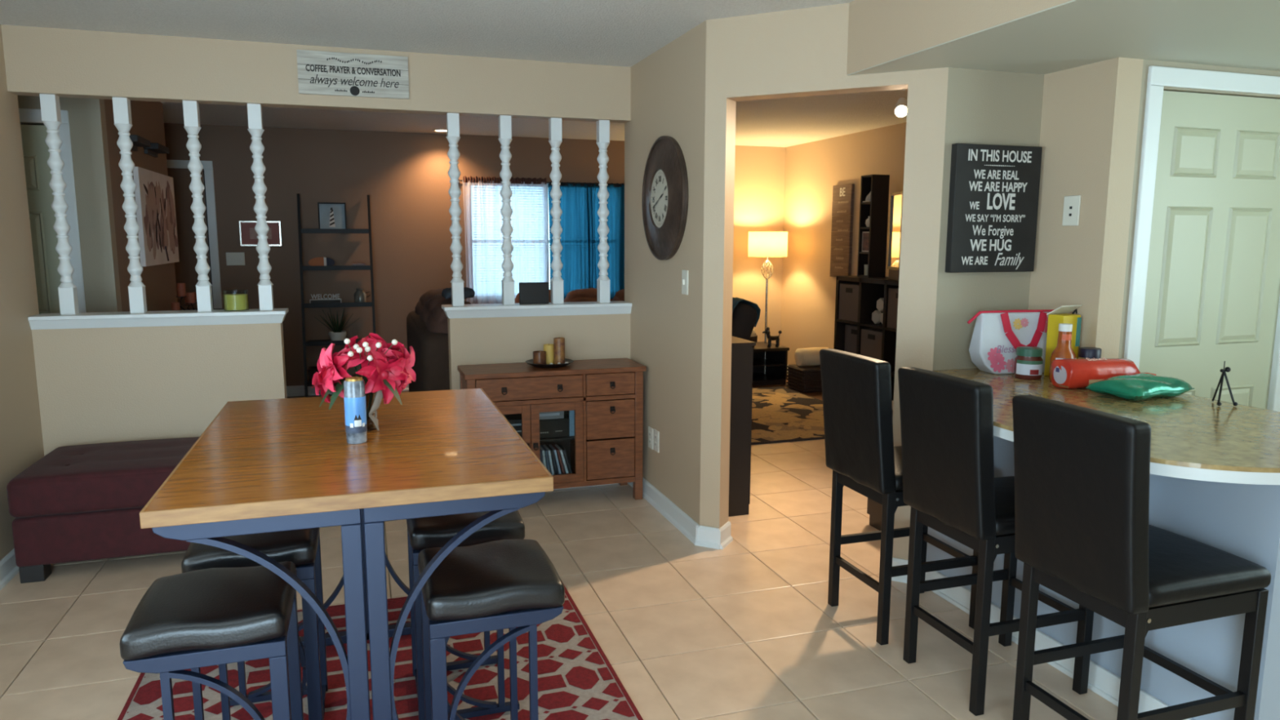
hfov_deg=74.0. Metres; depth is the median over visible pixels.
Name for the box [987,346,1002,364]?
flower
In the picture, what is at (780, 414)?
floral rug
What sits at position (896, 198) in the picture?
mirror
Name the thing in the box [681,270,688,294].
light switch
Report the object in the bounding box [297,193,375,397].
ladder shelf
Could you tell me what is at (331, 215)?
picture
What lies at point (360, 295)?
glass jar
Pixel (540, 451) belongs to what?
case
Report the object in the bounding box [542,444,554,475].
case
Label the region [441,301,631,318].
trim
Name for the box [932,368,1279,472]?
countertop
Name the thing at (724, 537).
baseboard
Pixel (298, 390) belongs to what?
baseboard
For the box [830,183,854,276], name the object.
board
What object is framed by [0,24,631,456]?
wall
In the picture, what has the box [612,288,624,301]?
cushion
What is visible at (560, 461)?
case
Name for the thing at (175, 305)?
candle
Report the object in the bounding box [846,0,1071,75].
wall
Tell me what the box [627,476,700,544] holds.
baseboard
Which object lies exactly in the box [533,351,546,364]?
pillar candle
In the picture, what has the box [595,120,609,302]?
spindle
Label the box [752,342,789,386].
stand
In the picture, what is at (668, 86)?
wall
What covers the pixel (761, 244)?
floor lamp
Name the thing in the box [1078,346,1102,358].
lid jar
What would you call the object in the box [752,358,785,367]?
shelf
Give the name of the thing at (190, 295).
candle
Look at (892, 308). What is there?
fabric bin
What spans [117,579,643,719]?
rug
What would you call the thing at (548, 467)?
case
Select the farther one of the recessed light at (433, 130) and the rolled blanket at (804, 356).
the rolled blanket at (804, 356)
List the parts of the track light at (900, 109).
bulb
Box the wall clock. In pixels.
[641,135,688,260]
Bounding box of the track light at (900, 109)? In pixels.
[893,88,906,118]
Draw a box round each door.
[18,108,86,314]
[166,160,222,308]
[1124,66,1279,411]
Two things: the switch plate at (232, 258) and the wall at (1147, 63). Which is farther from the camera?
the switch plate at (232, 258)
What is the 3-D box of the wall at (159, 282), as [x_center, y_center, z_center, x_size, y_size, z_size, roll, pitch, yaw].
[-4.233,-0.520,5.313,2.075,2.430,1.570,-3,9,-18]
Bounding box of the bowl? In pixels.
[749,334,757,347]
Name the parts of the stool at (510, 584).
post, post, seat, seat rail, leg, leg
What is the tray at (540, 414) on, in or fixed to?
on the player
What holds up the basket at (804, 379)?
on the floor
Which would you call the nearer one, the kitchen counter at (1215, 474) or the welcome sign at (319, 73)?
the kitchen counter at (1215, 474)
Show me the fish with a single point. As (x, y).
(318, 261)
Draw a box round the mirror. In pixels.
[887,191,902,280]
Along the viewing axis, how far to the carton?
3.35 m
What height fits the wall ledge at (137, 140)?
0.070 m
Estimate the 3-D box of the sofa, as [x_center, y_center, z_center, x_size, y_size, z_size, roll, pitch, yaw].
[-0.475,-0.195,8.183,1.500,0.983,0.760,-3,9,-18]
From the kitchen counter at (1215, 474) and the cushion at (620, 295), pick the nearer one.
the kitchen counter at (1215, 474)
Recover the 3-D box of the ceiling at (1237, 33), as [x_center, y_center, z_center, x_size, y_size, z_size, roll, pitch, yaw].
[2.764,-0.909,1.666,2.443,0.004,4.763,-3,9,-18]
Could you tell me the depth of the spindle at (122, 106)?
4.18 m
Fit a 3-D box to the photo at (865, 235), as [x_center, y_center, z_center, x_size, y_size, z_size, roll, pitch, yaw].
[1.940,-1.012,7.263,0.013,0.170,0.124,-3,9,-18]
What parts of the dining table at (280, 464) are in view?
rail, leg, leg, leg, rail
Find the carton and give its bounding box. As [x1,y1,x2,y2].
[1044,305,1082,376]
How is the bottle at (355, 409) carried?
on the dining table at (280, 464)
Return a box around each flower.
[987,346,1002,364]
[990,354,1005,372]
[1004,358,1014,373]
[1013,318,1022,329]
[1020,317,1028,327]
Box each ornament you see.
[862,191,871,202]
[871,297,884,324]
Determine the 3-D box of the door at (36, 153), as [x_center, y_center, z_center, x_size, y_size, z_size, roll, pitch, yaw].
[-3.579,-0.277,4.641,0.968,2.147,0.059,-3,9,-18]
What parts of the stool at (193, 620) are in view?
leg, leg, seat rail, seat, post, seat rail, post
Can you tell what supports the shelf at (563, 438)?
attached to the sideboard
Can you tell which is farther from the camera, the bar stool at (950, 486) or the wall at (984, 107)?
the wall at (984, 107)
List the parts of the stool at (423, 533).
post, seat rail, floor rail, post, seat, leg, leg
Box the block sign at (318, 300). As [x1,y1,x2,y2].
[309,293,341,303]
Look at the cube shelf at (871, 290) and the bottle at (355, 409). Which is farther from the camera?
the cube shelf at (871, 290)
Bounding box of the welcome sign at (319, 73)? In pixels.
[296,49,408,99]
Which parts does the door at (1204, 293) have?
panel, panel, panel, panel, panel, panel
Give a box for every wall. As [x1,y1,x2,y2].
[0,24,44,560]
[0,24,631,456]
[17,95,122,312]
[20,99,177,311]
[164,123,786,386]
[624,20,706,524]
[699,3,948,559]
[780,122,906,364]
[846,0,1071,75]
[925,66,1044,559]
[1028,57,1143,358]
[1118,59,1279,358]
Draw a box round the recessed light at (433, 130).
[431,128,446,132]
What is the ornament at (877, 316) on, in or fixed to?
on the cube shelf at (871, 290)
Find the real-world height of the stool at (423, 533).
0.628 m
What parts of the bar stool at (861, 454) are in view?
leg, backrest, seat rail, leg, seat, seat rail, leg, leg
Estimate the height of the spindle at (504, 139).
1.045 m
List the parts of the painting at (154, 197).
stem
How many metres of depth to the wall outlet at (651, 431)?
4.74 m
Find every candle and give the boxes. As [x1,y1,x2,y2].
[171,302,180,310]
[177,283,186,296]
[186,292,195,302]
[223,292,248,310]
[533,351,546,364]
[543,343,554,364]
[553,337,564,364]
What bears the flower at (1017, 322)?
on the lunch bag at (997, 335)
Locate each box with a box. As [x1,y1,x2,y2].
[351,262,365,265]
[539,414,568,438]
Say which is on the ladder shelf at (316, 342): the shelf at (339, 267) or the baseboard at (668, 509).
the shelf at (339, 267)
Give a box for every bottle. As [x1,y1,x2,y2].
[343,376,367,444]
[1048,323,1076,381]
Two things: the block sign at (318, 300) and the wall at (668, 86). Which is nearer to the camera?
the wall at (668, 86)
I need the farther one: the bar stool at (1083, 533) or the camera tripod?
the camera tripod
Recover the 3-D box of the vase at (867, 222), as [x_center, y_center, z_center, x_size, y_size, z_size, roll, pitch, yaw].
[1.957,-1.180,7.235,0.068,0.090,0.067,-3,9,-18]
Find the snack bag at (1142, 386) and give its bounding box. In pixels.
[1085,373,1194,400]
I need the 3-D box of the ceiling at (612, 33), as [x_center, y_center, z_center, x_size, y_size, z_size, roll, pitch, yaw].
[-0.548,-1.491,3.269,8.100,0.100,10.300,-3,9,-18]
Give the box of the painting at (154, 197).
[133,166,179,266]
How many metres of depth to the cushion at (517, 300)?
8.00 m
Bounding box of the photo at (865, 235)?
[862,231,869,252]
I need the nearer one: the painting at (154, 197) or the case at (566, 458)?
the case at (566, 458)
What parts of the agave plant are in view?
pot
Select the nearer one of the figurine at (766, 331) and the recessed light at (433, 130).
the recessed light at (433, 130)
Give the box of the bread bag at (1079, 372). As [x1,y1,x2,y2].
[1050,357,1156,388]
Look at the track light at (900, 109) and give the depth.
4.63 m
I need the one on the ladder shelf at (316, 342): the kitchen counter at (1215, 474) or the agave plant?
the agave plant
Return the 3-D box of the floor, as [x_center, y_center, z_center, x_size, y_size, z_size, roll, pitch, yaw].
[-0.555,1.012,3.633,8.100,0.101,10.300,-3,9,-18]
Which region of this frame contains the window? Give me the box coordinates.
[546,182,550,289]
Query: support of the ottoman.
on the floor
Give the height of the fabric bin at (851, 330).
0.318 m
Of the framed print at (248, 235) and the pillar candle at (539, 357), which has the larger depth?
the framed print at (248, 235)
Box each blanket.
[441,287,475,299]
[794,346,829,365]
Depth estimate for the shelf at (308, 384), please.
7.54 m
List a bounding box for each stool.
[119,560,303,719]
[181,527,328,719]
[406,510,524,719]
[417,538,564,719]
[819,348,978,644]
[897,366,1093,715]
[1012,395,1271,719]
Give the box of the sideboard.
[457,358,646,499]
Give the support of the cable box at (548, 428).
on the sideboard
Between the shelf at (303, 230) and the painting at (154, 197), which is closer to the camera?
the painting at (154, 197)
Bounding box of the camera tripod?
[1212,360,1237,405]
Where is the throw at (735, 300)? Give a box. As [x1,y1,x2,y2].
[732,297,760,327]
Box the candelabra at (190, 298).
[169,283,197,311]
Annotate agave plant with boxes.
[314,307,359,340]
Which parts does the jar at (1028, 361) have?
lid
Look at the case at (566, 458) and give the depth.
4.70 m
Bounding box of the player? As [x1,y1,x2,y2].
[539,410,564,419]
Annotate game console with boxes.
[503,413,521,437]
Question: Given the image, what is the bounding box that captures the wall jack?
[1062,195,1080,226]
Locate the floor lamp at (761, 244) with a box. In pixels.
[747,231,787,373]
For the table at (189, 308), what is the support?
on the floor
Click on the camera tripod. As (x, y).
(1227, 369)
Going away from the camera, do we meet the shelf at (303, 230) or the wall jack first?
the wall jack
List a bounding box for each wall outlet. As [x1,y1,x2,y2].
[648,426,653,449]
[653,428,659,453]
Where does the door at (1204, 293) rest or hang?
in the wall at (1147, 63)
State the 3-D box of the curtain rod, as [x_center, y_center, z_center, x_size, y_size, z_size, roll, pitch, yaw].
[-0.911,-1.744,8.343,1.779,0.040,0.043,-3,9,-18]
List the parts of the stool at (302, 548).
leg, leg, seat, seat rail, post, post, floor rail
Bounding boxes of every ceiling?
[0,0,907,146]
[847,0,1279,75]
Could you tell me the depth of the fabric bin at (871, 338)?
7.10 m
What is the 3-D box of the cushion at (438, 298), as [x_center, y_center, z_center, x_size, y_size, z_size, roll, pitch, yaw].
[-1.420,-0.251,6.225,0.360,0.472,0.580,-3,9,-18]
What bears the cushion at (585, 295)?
on the sofa
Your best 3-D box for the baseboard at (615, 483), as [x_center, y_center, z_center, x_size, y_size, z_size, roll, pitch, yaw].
[-0.554,0.717,4.991,1.050,0.095,0.026,-3,9,-18]
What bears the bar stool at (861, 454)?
on the floor
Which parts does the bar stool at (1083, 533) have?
leg, seat rail, backrest, leg, seat rail, seat, leg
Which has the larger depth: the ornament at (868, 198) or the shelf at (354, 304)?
the shelf at (354, 304)
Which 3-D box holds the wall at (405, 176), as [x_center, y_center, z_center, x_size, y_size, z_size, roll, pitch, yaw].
[-2.107,-0.926,8.153,8.100,2.430,0.120,-3,9,-18]
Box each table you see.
[139,388,553,719]
[182,308,224,310]
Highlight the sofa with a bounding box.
[514,288,624,302]
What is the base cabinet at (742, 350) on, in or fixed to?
on the floor
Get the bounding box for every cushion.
[414,288,443,315]
[419,293,451,322]
[425,299,471,333]
[514,289,551,302]
[563,288,611,302]
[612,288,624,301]
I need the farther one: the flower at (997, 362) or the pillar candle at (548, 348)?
the pillar candle at (548, 348)
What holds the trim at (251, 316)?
on the wall at (60, 62)
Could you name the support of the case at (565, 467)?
on the sideboard
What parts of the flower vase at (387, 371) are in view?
stem, stem, stem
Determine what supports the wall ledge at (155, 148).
attached to the wall at (159, 282)
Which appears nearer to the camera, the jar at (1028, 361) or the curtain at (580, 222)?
the jar at (1028, 361)
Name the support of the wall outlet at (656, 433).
attached to the wall at (668, 86)
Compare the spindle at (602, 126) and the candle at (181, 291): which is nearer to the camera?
the spindle at (602, 126)
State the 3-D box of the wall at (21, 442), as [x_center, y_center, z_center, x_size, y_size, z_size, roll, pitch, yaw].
[-2.016,0.098,1.102,0.120,2.430,6.500,-3,9,-18]
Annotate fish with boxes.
[308,257,334,266]
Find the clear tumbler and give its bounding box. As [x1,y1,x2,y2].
[864,264,867,275]
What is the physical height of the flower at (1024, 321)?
0.039 m
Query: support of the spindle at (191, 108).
on the trim at (251, 316)
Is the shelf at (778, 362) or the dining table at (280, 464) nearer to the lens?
the dining table at (280, 464)
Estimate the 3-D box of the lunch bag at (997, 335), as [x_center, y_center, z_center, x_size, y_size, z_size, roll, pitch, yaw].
[1.519,-0.077,3.468,0.410,0.254,0.112,-2,8,-12]
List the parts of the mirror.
glass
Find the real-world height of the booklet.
0.155 m
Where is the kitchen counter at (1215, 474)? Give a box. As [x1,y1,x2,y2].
[924,368,1279,719]
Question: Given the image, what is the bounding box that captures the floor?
[0,373,1118,719]
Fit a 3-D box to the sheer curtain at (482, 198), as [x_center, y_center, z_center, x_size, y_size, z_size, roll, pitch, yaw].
[-1.298,-1.138,8.262,0.814,1.261,0.069,-3,9,-18]
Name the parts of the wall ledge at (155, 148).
rail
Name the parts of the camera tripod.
leg, leg, leg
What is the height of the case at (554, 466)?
0.179 m
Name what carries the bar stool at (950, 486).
on the floor
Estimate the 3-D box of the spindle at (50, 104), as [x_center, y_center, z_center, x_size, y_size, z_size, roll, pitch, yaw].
[-2.812,-0.743,4.113,0.081,1.045,0.081,-3,9,-18]
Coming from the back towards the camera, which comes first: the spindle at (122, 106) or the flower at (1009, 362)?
the spindle at (122, 106)
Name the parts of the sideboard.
leg, panel, leg, ring pull, glass door, drawer, ring pull, panel, glass door, rail, rail, drawer, drawer, drawer, ring pull, ring pull, leg, leg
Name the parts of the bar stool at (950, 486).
leg, backrest, seat rail, leg, seat rail, seat, leg, leg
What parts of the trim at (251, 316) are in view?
moulding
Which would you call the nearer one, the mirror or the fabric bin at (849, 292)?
the mirror
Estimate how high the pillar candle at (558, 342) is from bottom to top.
0.148 m
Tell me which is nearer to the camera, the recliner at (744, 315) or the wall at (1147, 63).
the wall at (1147, 63)
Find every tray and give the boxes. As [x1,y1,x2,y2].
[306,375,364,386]
[525,358,573,368]
[539,413,559,416]
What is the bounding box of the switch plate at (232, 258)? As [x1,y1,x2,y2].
[226,252,244,265]
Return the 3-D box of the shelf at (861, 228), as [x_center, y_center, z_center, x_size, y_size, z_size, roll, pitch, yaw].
[1.990,-1.129,7.262,0.147,0.016,0.144,-3,9,-18]
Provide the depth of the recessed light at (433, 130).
7.70 m
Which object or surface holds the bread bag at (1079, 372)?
on the kitchen counter at (1215, 474)
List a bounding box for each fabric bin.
[838,283,858,322]
[844,324,857,354]
[860,328,882,359]
[886,288,898,328]
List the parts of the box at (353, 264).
lid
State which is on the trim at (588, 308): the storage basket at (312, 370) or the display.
the display
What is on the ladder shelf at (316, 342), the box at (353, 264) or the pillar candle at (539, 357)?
the box at (353, 264)
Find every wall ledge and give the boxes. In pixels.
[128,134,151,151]
[143,142,169,157]
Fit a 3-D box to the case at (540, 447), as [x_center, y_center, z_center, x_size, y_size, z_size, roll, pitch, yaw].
[-0.541,0.575,4.722,0.032,0.180,0.136,-3,9,-18]
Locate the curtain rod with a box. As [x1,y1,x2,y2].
[457,179,624,184]
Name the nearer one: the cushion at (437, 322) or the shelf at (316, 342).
the cushion at (437, 322)
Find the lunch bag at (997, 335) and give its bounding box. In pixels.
[967,309,1054,373]
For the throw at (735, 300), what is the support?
on the recliner at (744, 315)
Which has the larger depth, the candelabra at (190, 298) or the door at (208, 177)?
the door at (208, 177)
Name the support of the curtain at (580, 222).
hanging from the curtain rod
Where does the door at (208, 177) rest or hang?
in the wall at (405, 176)
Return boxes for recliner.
[406,288,471,391]
[731,302,757,340]
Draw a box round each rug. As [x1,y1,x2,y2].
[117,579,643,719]
[751,386,824,444]
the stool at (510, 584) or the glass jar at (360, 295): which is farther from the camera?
the glass jar at (360, 295)
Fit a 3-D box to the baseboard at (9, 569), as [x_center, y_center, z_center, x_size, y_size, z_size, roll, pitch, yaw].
[-1.946,1.252,1.283,0.026,0.095,6.280,-3,9,-18]
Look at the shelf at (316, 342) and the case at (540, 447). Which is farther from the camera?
the shelf at (316, 342)
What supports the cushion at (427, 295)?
on the recliner at (427, 326)
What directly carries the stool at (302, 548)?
on the rug at (577, 681)
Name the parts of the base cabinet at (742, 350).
door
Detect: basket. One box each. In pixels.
[307,366,318,381]
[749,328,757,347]
[786,364,822,392]
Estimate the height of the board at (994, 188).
0.512 m
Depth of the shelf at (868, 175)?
7.20 m
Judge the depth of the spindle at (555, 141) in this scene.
4.85 m
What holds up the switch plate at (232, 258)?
attached to the wall at (405, 176)
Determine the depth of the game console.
4.61 m
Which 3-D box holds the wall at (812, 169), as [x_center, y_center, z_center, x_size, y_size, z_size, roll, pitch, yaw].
[2.505,-0.691,6.619,0.120,2.430,5.700,-3,9,-18]
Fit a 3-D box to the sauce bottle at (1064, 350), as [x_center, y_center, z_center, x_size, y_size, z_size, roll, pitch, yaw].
[1.616,-0.027,3.237,0.088,0.222,0.089,-3,9,-18]
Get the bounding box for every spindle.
[39,93,79,315]
[111,97,146,313]
[182,100,213,311]
[247,103,273,310]
[445,112,464,306]
[497,115,515,305]
[548,117,563,303]
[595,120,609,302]
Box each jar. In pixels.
[353,288,369,302]
[1013,346,1043,379]
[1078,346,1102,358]
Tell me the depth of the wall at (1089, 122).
3.32 m
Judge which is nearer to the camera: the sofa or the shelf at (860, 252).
the shelf at (860, 252)
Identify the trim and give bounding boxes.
[27,307,288,329]
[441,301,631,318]
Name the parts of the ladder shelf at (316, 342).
rail, rail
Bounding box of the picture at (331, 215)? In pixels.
[317,202,346,228]
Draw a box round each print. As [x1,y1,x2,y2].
[239,221,281,245]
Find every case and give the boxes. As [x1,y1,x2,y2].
[539,445,546,468]
[539,448,542,463]
[540,444,551,473]
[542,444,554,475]
[546,444,557,474]
[548,444,561,474]
[551,444,564,474]
[555,444,568,473]
[557,444,572,473]
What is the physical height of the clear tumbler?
0.090 m
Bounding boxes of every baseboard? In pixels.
[0,548,19,590]
[286,383,408,396]
[553,483,618,489]
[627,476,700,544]
[694,524,721,549]
[717,520,733,549]
[891,557,907,582]
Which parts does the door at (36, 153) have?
panel, panel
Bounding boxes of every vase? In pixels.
[311,332,416,431]
[865,216,870,226]
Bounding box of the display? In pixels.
[519,281,549,304]
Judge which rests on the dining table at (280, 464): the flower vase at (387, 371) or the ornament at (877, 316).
the flower vase at (387, 371)
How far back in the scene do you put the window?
8.49 m
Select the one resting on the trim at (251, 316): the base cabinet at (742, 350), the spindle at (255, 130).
the spindle at (255, 130)
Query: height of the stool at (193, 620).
0.628 m
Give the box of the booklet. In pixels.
[568,410,574,436]
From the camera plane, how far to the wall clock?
4.27 m
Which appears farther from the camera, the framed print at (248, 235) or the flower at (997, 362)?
the framed print at (248, 235)
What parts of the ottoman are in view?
lid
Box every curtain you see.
[462,176,547,304]
[547,182,624,300]
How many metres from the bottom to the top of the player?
0.042 m
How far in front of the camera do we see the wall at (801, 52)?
3.65 m
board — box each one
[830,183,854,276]
[945,142,1042,272]
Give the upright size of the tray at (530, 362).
0.026 m
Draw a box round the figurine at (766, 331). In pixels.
[762,326,782,347]
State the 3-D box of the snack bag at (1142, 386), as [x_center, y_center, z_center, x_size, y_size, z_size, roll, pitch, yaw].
[1.750,0.090,2.969,0.330,0.067,0.208,-4,9,-26]
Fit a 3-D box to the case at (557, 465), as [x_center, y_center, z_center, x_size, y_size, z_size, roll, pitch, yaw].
[-0.471,0.572,4.745,0.050,0.178,0.136,-3,9,-18]
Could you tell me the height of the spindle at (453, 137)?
1.045 m
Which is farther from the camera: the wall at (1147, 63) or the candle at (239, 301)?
the candle at (239, 301)
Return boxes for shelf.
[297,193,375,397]
[301,228,368,233]
[302,265,370,270]
[303,302,372,307]
[305,338,361,346]
[539,435,574,442]
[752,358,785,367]
[833,275,898,400]
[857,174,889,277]
[859,251,868,253]
[860,226,869,229]
[862,174,871,177]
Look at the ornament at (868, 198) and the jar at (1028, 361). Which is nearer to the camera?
the jar at (1028, 361)
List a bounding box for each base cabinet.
[728,335,755,516]
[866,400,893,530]
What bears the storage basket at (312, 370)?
on the ladder shelf at (316, 342)
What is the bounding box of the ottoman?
[6,436,199,583]
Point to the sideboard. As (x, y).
(606, 396)

